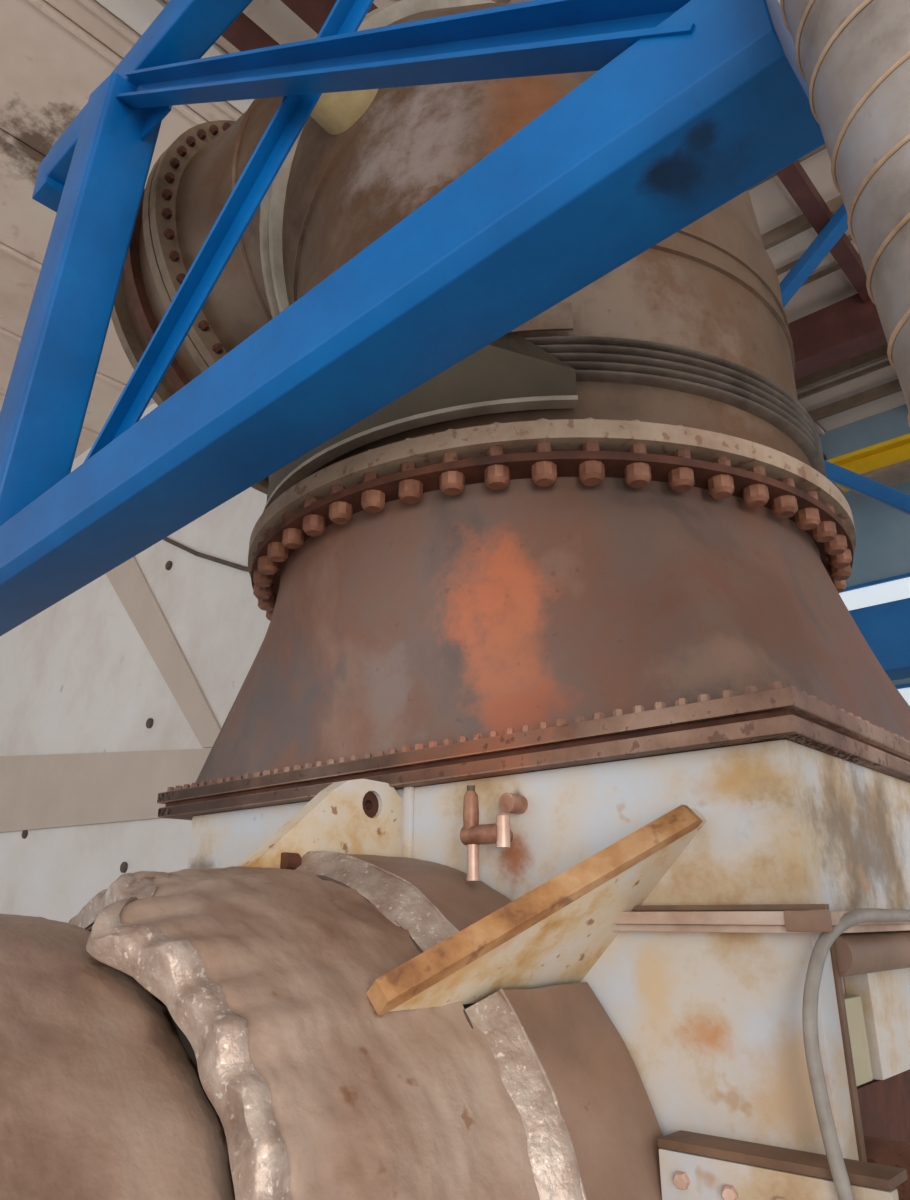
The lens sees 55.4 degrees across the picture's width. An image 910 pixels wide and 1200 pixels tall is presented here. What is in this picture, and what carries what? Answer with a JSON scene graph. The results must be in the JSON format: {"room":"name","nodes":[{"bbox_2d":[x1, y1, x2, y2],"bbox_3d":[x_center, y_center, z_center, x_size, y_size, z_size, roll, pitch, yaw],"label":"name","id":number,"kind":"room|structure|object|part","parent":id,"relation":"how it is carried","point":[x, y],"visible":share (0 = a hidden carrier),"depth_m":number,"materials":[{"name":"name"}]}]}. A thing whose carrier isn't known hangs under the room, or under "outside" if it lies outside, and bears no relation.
{"room":"power station hall","nodes":[
{"label":"power station hall","id":0,"kind":"room"},
{"bbox_2d":[0,403,269,922],"bbox_3d":[-4.341,1.355,9.803,12.600,7.360,0.230,-17,-26,39],"label":"wall","id":1,"kind":"structure","parent":0,"point":[78,675],"depth_m":8.85,"materials":[{"name":"concrete"}]},
{"bbox_2d":[0,749,210,832],"bbox_3d":[-5.415,2.135,10.397,9.700,1.500,0.040,-17,-26,39],"label":"trim","id":2,"kind":"structure","parent":1,"relation":"attached to","point":[51,790],"depth_m":8.84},
{"bbox_2d":[106,556,220,747],"bbox_3d":[-2.978,0.452,8.682,2.850,2.390,0.030,-17,-26,39],"label":"trim","id":3,"kind":"structure","parent":1,"relation":"attached to","point":[128,580],"depth_m":8.55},
{"bbox_2d":[163,537,248,571],"bbox_3d":[-2.227,-0.425,8.260,2.318,1.090,0.044,-17,-26,39],"label":"cable","id":4,"kind":"object","parent":1,"relation":"attached to","point":[202,555],"visible":0.59,"depth_m":8.40,"materials":[{"name":"metal"}]},
{"bbox_2d":[0,0,905,459],"bbox_3d":[-1.048,-3.888,5.283,25.578,0.760,18.000,-17,-26,39],"label":"ceiling","id":5,"kind":"structure","parent":0,"point":[54,54],"depth_m":7.26,"materials":[{"name":"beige metal"}]},
{"bbox_2d":[780,203,847,307],"bbox_3d":[2.874,-2.676,7.632,0.120,1.064,2.970,9,-22,-23],"label":"brace","id":6,"kind":"object","parent":5,"relation":"attached to","point":[837,226],"visible":0.22,"depth_m":7.30,"materials":[{"name":"blue metal"}]},
{"bbox_2d":[819,404,909,684],"bbox_3d":[8.899,0.045,6.207,12.600,7.360,0.200,-17,-26,39],"label":"wall","id":7,"kind":"structure","parent":0,"point":[882,549],"depth_m":10.23,"materials":[{"name":"grey paint"}]},
{"bbox_2d":[839,573,909,610],"bbox_3d":[8.774,-1.226,6.602,12.000,0.420,0.060,-17,-26,39],"label":"window","id":8,"kind":"structure","parent":7,"relation":"in","point":[894,588],"depth_m":9.95,"materials":[{"name":"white glass"}]},
{"bbox_3d":[5.059,-0.082,9.746,2.000,0.420,0.060,-17,-26,39],"label":"frame","id":9,"kind":"part","parent":8,"relation":"part of","materials":[{"name":"blue metal"}]},
{"bbox_2d":[895,683,909,705],"bbox_3d":[8.774,0.061,6.133,12.000,0.680,0.060,-17,-26,39],"label":"window","id":10,"kind":"structure","parent":7,"relation":"in","point":[904,689],"depth_m":9.47,"materials":[{"name":"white glass"}]},
{"bbox_3d":[5.059,1.206,9.277,2.000,0.680,0.060,-17,-26,39],"label":"frame","id":11,"kind":"part","parent":10,"relation":"part of","materials":[{"name":"blue metal"}]},
{"bbox_2d":[826,433,909,496],"bbox_3d":[8.057,-2.501,6.257,10.750,0.320,0.450,-17,-26,39],"label":"girder","id":12,"kind":"object","parent":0,"point":[887,463],"visible":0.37,"depth_m":9.12,"materials":[{"name":"yellow metal"}]},
{"bbox_3d":[-1.263,2.883,3.024,25.000,0.150,18.000,-17,-26,39],"label":"floor","id":13,"kind":"structure","parent":0,"visible":0},
{"bbox_2d":[0,851,662,1199],"bbox_3d":[-0.941,1.148,1.016,1.516,1.737,2.345,-17,-26,39],"label":"insulated pipe","id":14,"kind":"object","parent":13,"relation":"on","point":[216,1033],"visible":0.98,"depth_m":1.25,"materials":[{"name":"fabric"}]},
{"bbox_2d":[0,0,824,635],"bbox_3d":[-0.443,-0.134,1.977,5.485,4.805,0.269,-16,-26,38],"label":"steel frame","id":15,"kind":"object","parent":13,"relation":"on","point":[688,106],"visible":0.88,"depth_m":1.92,"materials":[{"name":"blue paint"}]},
{"bbox_3d":[-1.143,-1.933,3.345,0.220,0.280,0.010,-17,-26,39],"label":"gusset plate","id":16,"kind":"part","parent":15,"relation":"part of","materials":[{"name":"blue paint"}]},
{"bbox_2d":[158,714,909,1199],"bbox_3d":[0.270,1.506,2.283,2.160,1.932,2.275,-17,-26,39],"label":"machine housing","id":17,"kind":"object","parent":13,"relation":"on","point":[692,879],"visible":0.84,"depth_m":1.59,"materials":[{"name":"beige paint"}]},
{"bbox_2d":[460,785,527,880],"bbox_3d":[0.085,0.506,1.889,0.125,0.202,0.091,-17,-26,39],"label":"valve","id":18,"kind":"object","parent":17,"relation":"attached to","point":[472,834],"visible":1,"depth_m":1.87,"materials":[{"name":"brown metal"}]},
{"bbox_3d":[0.035,0.471,1.914,0.036,0.095,0.036,-17,-26,39],"label":"stem","id":19,"kind":"part","parent":18,"relation":"part of","materials":[{"name":"brown metal"}]},
{"bbox_3d":[0.039,0.568,1.875,0.030,0.075,0.030,-17,-26,39],"label":"spout","id":20,"kind":"part","parent":18,"relation":"part of","materials":[{"name":"gold metal"}]},
{"bbox_3d":[0.102,0.490,1.843,0.030,0.070,0.030,-17,-26,39],"label":"stem","id":21,"kind":"part","parent":18,"relation":"part of","materials":[{"name":"gold metal"}]},
{"bbox_2d":[157,451,909,806],"bbox_3d":[0.373,0.320,2.963,2.208,0.762,2.060,-17,-26,39],"label":"duct","id":22,"kind":"object","parent":17,"relation":"on","point":[496,606],"visible":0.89,"depth_m":2.20,"materials":[{"name":"brown metal"}]},
{"bbox_2d":[111,0,855,576],"bbox_3d":[-0.101,-1.313,3.994,3.203,3.008,2.131,-17,-26,39],"label":"duct","id":23,"kind":"object","parent":22,"relation":"on","point":[684,348],"visible":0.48,"depth_m":2.69,"materials":[{"name":"beige metal"}]},
{"bbox_3d":[0.445,0.827,2.710,1.935,0.300,1.700,-17,-26,39],"label":"casing","id":24,"kind":"part","parent":17,"relation":"part of","materials":[{"name":"beige paint"}]},
{"bbox_3d":[0.445,1.719,2.385,1.935,1.600,1.700,-17,-26,39],"label":"casing","id":25,"kind":"part","parent":17,"relation":"part of","materials":[{"name":"beige paint"}]},
{"bbox_3d":[0.485,1.034,1.285,0.368,0.335,0.030,-17,-26,39],"label":"bracket plate","id":26,"kind":"part","parent":17,"relation":"part of","materials":[{"name":"beige paint"}]},
{"bbox_2d":[802,908,909,1199],"bbox_3d":[0.711,1.278,1.202,0.142,1.603,0.422,-17,-26,39],"label":"hose","id":27,"kind":"object","parent":17,"relation":"hanging from","point":[825,940],"visible":0.99,"depth_m":1.32,"materials":[{"name":"grey rubber"}]},
{"bbox_3d":[0.701,0.826,1.613,0.035,0.150,0.290,-17,-26,39],"label":"panel","id":28,"kind":"part","parent":17,"relation":"part of","materials":[{"name":"beige metal"}]},
{"bbox_3d":[0.991,0.881,1.924,0.050,0.260,0.540,-17,-26,39],"label":"panel","id":29,"kind":"part","parent":17,"relation":"part of","materials":[{"name":"beige paint"}]},
{"bbox_2d":[780,0,909,426],"bbox_3d":[0.642,-0.134,0.875,0.862,4.090,0.286,9,-22,-24],"label":"pipe","id":30,"kind":"object","parent":13,"relation":"on","point":[853,56],"visible":1,"depth_m":0.96,"materials":[{"name":"beige metal"}]},
{"bbox_2d":[824,460,909,514],"bbox_3d":[3.617,0.076,4.383,6.577,5.969,0.090,-17,-26,39],"label":"brace","id":31,"kind":"object","parent":13,"relation":"on","point":[886,495],"visible":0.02,"depth_m":5.54,"materials":[{"name":"blue paint"}]},
{"bbox_3d":[2.284,0.702,8.010,0.200,7.360,5.800,-17,-26,39],"label":"wall","id":32,"kind":"structure","parent":0,"visible":0},
{"bbox_2d":[849,598,909,680],"bbox_3d":[6.096,-0.713,3.011,12.400,0.450,0.300,-17,-26,39],"label":"beam","id":33,"kind":"structure","parent":32,"relation":"attached to","point":[885,627],"depth_m":5.61,"materials":[{"name":"blue metal"}]}
]}

